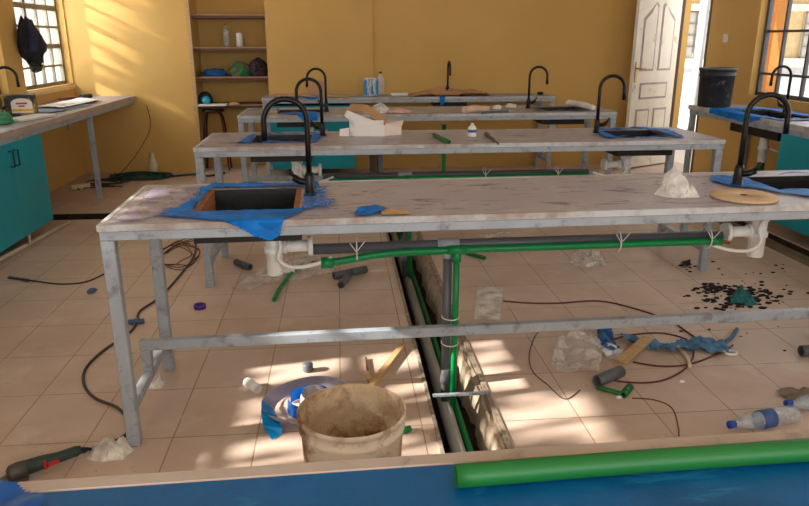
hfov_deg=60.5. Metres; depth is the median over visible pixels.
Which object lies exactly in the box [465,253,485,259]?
pipe offcut
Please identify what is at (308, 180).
gooseneck faucet
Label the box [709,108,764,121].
flap
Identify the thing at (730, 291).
debris
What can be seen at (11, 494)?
film
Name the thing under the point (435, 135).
pipe offcut
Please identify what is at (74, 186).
foam block
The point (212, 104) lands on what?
paper sheets
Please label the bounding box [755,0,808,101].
window
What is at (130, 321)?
clip
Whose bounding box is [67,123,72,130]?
wall socket
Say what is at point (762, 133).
sink basin
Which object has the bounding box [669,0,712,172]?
trim
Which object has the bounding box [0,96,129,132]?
countertop
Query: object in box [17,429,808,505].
desk
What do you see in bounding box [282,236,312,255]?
outlet
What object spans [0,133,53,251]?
base cabinet
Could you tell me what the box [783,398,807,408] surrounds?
water bottle
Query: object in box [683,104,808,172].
workbench
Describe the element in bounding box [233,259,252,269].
pipe offcut
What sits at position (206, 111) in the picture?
stool
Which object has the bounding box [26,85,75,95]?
window sill
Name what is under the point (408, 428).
pipe offcut
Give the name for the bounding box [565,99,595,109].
roll
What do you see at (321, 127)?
gooseneck faucet
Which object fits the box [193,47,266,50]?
shelf
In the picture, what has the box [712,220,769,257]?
trap
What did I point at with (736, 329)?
hose piece
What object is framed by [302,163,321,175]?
outlet
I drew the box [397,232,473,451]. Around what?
pipe
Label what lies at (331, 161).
base cabinet
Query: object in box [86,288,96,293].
clip
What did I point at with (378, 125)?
carton
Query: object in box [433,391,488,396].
strap
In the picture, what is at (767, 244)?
pipe
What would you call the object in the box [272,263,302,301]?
pipe offcut
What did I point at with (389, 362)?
batten
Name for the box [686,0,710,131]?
door frame
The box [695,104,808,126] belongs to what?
countertop
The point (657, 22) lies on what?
door
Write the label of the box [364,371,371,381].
wood offcut
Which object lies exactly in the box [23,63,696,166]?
ground
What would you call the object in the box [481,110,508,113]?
metal rod
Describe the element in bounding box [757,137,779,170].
trap
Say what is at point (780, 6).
column
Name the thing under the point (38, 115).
paper
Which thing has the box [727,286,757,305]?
net bag
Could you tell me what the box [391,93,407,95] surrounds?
paper roll
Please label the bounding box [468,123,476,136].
glue bottle
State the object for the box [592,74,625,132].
gooseneck faucet
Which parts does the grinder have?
motor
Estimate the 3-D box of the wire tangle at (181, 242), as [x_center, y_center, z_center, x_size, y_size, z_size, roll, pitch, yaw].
[-1.586,-0.006,4.893,0.305,0.015,0.807,-2,17,-5]
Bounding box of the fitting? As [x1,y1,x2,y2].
[332,265,367,287]
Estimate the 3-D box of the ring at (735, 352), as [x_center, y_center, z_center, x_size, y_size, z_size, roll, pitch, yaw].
[1.562,0.477,3.330,0.070,0.014,0.062,-2,17,-5]
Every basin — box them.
[194,188,301,243]
[250,135,312,161]
[277,109,319,126]
[431,94,466,105]
[533,107,583,123]
[603,130,672,155]
[730,111,808,140]
[744,176,808,189]
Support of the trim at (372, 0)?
attached to the wall at (140, 48)
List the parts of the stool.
leg, leg, seat, leg, leg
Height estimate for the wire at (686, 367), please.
0.008 m
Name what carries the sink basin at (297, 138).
in the lab table at (216, 145)
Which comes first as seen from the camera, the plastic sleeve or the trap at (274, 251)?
the trap at (274, 251)
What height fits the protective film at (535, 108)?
0.008 m
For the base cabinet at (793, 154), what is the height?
0.675 m
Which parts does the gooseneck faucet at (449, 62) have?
spout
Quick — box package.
[3,94,37,116]
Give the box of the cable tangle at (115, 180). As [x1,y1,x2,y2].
[77,105,150,189]
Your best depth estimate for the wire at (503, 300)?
3.96 m
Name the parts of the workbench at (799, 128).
leg, leg, rail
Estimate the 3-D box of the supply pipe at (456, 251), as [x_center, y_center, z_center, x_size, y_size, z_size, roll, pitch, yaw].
[0.508,0.296,2.995,1.782,0.802,0.114,-2,17,-6]
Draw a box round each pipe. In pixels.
[311,226,729,410]
[313,230,722,401]
[323,169,588,280]
[328,166,588,279]
[389,232,465,452]
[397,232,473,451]
[441,124,445,170]
[453,438,808,488]
[717,222,808,266]
[726,221,808,261]
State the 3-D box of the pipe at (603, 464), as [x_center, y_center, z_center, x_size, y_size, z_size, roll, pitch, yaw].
[0.508,0.293,1.012,0.882,0.033,0.037,-2,17,-6]
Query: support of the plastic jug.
on the floor
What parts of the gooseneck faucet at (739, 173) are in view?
handle, spout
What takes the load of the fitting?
on the floor
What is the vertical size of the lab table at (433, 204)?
0.852 m
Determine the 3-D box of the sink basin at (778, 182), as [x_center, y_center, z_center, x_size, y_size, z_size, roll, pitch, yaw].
[1.718,-0.250,3.027,0.408,0.114,0.308,-2,17,-6]
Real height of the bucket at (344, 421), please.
0.346 m
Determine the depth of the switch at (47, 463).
2.41 m
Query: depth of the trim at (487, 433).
3.17 m
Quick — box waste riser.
[369,155,382,172]
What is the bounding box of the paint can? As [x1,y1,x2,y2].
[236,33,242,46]
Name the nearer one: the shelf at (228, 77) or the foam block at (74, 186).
the foam block at (74, 186)
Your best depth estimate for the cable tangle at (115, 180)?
7.32 m
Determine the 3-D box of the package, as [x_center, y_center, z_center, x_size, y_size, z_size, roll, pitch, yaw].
[-3.084,-1.188,5.587,0.220,0.170,0.144,-7,19,-22]
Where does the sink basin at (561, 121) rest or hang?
in the lab table at (250, 116)
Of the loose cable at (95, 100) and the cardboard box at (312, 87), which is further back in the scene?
the cardboard box at (312, 87)
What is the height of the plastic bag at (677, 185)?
0.116 m
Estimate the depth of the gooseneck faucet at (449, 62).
7.79 m
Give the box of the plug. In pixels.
[9,276,28,282]
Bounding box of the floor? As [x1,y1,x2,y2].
[0,161,808,480]
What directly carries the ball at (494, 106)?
on the lab table at (250, 116)
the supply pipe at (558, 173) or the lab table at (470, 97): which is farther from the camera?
the lab table at (470, 97)
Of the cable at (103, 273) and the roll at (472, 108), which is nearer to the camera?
the cable at (103, 273)
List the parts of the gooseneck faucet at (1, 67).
spout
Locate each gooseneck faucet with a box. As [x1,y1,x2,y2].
[0,66,19,109]
[261,96,316,195]
[295,77,325,135]
[306,68,328,111]
[446,61,450,89]
[525,66,548,107]
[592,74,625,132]
[730,92,790,186]
[769,65,792,112]
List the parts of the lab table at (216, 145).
leg, rail, leg, frame, leg, rail, leg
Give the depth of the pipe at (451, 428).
3.38 m
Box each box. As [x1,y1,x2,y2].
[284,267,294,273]
[307,81,323,94]
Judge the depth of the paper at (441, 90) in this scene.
7.76 m
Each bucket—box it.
[297,384,405,462]
[697,67,737,107]
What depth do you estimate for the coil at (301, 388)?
2.89 m
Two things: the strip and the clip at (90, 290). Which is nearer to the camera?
the strip
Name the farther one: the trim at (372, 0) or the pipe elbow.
the trim at (372, 0)
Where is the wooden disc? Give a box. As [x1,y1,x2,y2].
[710,188,778,204]
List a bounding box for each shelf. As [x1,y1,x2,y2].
[190,14,264,18]
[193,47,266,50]
[196,75,267,80]
[198,102,262,108]
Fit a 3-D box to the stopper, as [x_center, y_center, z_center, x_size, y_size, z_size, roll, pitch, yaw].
[-0.440,0.519,3.159,0.048,0.040,0.048,-2,17,-5]
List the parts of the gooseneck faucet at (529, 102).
spout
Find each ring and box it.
[193,302,205,309]
[723,349,737,355]
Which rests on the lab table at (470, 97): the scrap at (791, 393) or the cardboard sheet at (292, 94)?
the cardboard sheet at (292, 94)
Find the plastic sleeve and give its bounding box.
[474,287,503,320]
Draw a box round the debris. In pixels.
[679,261,808,350]
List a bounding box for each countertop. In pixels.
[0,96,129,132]
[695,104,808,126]
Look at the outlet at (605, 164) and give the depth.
4.58 m
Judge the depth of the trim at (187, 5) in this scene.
7.61 m
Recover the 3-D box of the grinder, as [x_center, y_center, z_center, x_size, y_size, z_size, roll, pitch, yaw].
[-1.245,0.729,2.420,0.312,0.066,0.095,-13,22,-37]
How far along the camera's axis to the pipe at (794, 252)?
5.11 m
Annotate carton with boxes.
[339,103,403,135]
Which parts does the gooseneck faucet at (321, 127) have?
handle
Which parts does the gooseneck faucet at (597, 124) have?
handle, spout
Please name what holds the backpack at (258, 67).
on the shelf at (228, 77)
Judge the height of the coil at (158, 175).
0.044 m
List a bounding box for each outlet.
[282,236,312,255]
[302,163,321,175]
[601,158,621,170]
[720,223,754,240]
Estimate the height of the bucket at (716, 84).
0.345 m
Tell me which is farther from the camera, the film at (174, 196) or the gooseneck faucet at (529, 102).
the gooseneck faucet at (529, 102)
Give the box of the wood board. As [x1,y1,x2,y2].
[301,95,353,96]
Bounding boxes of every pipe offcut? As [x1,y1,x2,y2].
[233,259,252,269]
[243,377,261,393]
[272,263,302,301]
[403,425,411,433]
[432,133,450,143]
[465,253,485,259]
[592,365,625,385]
[797,345,808,356]
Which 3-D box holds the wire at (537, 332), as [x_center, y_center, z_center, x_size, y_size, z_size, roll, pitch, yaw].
[0.693,0.485,3.328,0.201,0.004,0.872,2,17,6]
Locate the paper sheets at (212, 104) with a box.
[197,103,227,105]
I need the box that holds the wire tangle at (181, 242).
[163,238,199,269]
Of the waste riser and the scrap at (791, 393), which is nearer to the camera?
the scrap at (791, 393)
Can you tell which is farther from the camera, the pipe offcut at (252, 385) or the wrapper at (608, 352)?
the wrapper at (608, 352)
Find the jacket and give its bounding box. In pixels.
[17,15,46,72]
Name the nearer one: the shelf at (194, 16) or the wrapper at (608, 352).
the wrapper at (608, 352)
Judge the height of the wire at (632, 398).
0.004 m
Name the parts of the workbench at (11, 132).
rail, leg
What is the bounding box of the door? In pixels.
[625,0,682,166]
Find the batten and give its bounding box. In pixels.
[368,343,405,385]
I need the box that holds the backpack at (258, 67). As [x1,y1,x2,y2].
[249,57,267,75]
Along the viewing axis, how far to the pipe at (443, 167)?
6.22 m
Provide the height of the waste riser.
0.800 m
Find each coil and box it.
[108,171,224,179]
[261,376,346,439]
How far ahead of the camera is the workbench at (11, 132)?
6.12 m
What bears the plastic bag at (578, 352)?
on the floor
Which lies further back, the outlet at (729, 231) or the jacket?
the jacket
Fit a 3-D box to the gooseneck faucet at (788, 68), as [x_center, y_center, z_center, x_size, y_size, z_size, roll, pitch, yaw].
[3.132,-1.369,5.794,0.206,0.388,0.055,0,17,0]
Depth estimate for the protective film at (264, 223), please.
2.40 m
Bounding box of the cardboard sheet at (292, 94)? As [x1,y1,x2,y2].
[274,93,311,96]
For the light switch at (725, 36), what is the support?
attached to the wall at (743, 21)
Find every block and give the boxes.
[71,182,90,189]
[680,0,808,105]
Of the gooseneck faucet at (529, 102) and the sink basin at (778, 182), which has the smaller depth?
the sink basin at (778, 182)
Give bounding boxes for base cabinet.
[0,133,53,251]
[270,103,355,169]
[770,134,808,236]
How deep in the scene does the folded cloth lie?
7.69 m
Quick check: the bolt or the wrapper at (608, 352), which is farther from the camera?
the bolt
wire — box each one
[503,300,695,336]
[529,332,579,398]
[599,332,694,383]
[632,398,679,435]
[633,344,733,366]
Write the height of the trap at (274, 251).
0.200 m
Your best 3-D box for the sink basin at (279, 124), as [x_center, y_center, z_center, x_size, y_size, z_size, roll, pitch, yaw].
[-0.903,-1.165,5.996,0.368,0.114,0.338,-2,17,-5]
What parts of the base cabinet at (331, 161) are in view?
door, door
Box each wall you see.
[0,0,85,191]
[62,0,636,172]
[664,0,808,171]
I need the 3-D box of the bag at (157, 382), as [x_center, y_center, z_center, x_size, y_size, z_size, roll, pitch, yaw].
[-1.108,0.552,3.039,0.143,0.046,0.125,-2,17,-5]
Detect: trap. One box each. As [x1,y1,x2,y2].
[264,236,332,275]
[291,161,333,181]
[535,124,557,128]
[592,156,631,174]
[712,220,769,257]
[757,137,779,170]
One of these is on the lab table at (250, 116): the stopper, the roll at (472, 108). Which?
the roll at (472, 108)
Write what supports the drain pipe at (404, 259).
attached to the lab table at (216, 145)
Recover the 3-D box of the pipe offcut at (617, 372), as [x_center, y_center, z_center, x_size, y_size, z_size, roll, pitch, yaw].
[0.901,0.541,3.056,0.163,0.052,0.052,-12,21,-34]
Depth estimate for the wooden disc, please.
2.68 m
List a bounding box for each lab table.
[96,170,808,445]
[193,127,725,287]
[237,105,617,182]
[262,93,554,175]
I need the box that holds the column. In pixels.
[762,0,787,91]
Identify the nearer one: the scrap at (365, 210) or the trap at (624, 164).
the scrap at (365, 210)
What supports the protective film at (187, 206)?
on the lab table at (433, 204)
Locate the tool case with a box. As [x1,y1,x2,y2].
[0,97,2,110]
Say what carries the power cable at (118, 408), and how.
on the floor
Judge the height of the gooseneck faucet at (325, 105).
0.365 m
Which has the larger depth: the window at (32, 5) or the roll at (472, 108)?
the window at (32, 5)
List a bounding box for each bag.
[0,111,13,123]
[85,436,133,462]
[136,373,168,390]
[229,61,249,76]
[373,102,387,112]
[387,108,410,112]
[555,332,588,359]
[654,168,699,198]
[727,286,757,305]
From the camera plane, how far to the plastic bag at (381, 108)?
5.79 m
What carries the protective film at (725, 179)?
on the lab table at (433, 204)
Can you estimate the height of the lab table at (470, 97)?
0.858 m
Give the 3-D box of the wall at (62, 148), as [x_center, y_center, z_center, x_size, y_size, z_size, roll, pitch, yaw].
[-3.237,-0.944,3.054,0.120,2.900,10.160,-2,17,-5]
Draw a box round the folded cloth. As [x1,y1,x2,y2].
[202,68,227,76]
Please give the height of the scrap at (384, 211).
0.001 m
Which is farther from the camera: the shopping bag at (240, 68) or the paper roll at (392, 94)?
the shopping bag at (240, 68)
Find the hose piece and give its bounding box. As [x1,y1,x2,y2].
[725,327,738,343]
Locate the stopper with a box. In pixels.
[302,361,312,372]
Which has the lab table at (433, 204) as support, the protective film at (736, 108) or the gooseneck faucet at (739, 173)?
the gooseneck faucet at (739, 173)
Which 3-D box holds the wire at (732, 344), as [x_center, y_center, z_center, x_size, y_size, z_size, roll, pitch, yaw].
[1.359,0.496,3.284,0.587,0.008,0.111,-6,18,-18]
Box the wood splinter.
[365,357,368,382]
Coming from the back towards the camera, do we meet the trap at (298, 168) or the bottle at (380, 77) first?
the bottle at (380, 77)
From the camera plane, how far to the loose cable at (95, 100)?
5.99 m
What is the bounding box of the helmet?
[198,91,212,104]
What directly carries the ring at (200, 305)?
on the floor
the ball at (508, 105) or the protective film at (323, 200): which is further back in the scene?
the ball at (508, 105)
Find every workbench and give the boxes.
[0,95,135,198]
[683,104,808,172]
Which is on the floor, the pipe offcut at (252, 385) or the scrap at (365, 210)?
the pipe offcut at (252, 385)
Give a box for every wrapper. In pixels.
[597,328,620,349]
[598,343,623,357]
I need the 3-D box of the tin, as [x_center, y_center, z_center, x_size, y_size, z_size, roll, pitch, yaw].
[-0.363,-1.793,7.504,0.153,0.192,0.123,-2,17,-5]
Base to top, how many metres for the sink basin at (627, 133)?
0.114 m
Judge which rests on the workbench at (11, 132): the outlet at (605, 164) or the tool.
the tool
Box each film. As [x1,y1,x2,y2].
[0,480,45,505]
[115,185,200,219]
[158,181,319,213]
[159,208,305,239]
[238,132,320,142]
[277,108,324,120]
[298,95,318,99]
[301,186,333,207]
[531,105,587,110]
[593,126,684,137]
[615,333,730,352]
[710,172,808,195]
[717,107,808,119]
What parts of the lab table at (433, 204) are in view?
leg, rail, leg, frame, footrest rail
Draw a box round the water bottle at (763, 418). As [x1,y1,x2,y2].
[726,408,800,428]
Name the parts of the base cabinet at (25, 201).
handle, door, handle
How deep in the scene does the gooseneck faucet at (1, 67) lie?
5.65 m
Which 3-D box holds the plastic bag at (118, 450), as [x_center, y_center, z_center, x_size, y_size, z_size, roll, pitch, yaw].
[-1.081,0.699,2.534,0.175,0.062,0.132,-2,17,-5]
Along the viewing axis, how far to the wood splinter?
3.20 m
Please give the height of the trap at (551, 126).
0.200 m
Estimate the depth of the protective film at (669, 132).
4.55 m
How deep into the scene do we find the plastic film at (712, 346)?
3.40 m
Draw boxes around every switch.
[43,459,59,469]
[722,34,727,41]
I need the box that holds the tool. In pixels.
[58,93,92,100]
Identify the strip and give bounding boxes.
[676,345,691,367]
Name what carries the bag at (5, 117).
on the workbench at (11, 132)
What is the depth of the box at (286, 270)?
4.44 m
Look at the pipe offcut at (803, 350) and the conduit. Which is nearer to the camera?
the pipe offcut at (803, 350)
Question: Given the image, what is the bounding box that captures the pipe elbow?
[596,383,633,397]
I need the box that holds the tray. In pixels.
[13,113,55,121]
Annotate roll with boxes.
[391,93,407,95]
[462,105,489,112]
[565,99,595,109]
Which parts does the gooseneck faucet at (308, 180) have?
handle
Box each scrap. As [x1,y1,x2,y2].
[353,204,385,215]
[381,208,409,214]
[615,336,652,364]
[682,259,691,265]
[776,387,808,400]
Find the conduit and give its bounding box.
[0,220,71,261]
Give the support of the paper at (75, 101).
on the paper at (48, 109)
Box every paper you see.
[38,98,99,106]
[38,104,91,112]
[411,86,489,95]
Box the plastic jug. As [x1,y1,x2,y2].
[149,152,158,171]
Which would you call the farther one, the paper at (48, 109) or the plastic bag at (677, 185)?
the paper at (48, 109)
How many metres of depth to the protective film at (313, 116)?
5.67 m
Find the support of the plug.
on the floor
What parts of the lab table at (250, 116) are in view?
leg, leg, footrest rail, frame, leg, leg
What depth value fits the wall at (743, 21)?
6.88 m
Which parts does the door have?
handle, panel, panel, panel, panel, panel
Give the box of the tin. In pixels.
[364,78,377,96]
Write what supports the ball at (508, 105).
on the lab table at (250, 116)
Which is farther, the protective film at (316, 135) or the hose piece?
the protective film at (316, 135)
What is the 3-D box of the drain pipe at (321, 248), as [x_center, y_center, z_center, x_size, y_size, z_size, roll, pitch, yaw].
[0.495,0.301,3.017,1.760,0.778,0.054,-2,17,-6]
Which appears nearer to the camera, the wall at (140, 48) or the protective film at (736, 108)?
the protective film at (736, 108)
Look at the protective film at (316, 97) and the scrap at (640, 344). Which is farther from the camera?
the protective film at (316, 97)
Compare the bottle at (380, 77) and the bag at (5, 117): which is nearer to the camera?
the bag at (5, 117)
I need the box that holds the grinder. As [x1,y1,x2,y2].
[0,445,93,482]
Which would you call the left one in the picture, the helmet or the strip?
the helmet
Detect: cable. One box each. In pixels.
[8,273,103,284]
[14,100,96,116]
[82,244,196,453]
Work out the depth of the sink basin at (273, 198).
2.89 m
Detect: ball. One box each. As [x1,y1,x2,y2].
[493,105,501,108]
[506,103,516,107]
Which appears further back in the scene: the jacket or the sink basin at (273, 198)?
the jacket
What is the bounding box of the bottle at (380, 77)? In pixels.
[377,71,383,94]
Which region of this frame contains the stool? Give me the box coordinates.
[203,109,232,170]
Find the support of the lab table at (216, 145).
on the floor
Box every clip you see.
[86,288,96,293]
[128,318,144,324]
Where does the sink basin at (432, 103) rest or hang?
in the lab table at (470, 97)
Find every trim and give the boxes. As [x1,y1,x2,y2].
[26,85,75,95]
[184,0,200,143]
[372,0,373,77]
[386,231,513,453]
[412,231,506,450]
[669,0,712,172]
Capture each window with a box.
[13,0,66,89]
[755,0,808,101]
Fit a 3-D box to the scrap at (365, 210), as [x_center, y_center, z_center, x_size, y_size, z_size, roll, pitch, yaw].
[-0.128,-0.157,2.502,0.107,0.008,0.166,8,19,23]
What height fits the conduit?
0.100 m
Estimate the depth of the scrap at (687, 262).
4.63 m
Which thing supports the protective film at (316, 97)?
on the lab table at (470, 97)
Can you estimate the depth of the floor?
3.46 m
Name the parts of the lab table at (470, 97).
leg, leg, frame, film strip, leg, rail, leg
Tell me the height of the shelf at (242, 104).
0.042 m
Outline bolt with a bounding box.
[484,132,498,144]
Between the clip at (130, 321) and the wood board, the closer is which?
the clip at (130, 321)
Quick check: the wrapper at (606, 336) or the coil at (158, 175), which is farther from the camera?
the coil at (158, 175)
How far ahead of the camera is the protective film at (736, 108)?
5.85 m

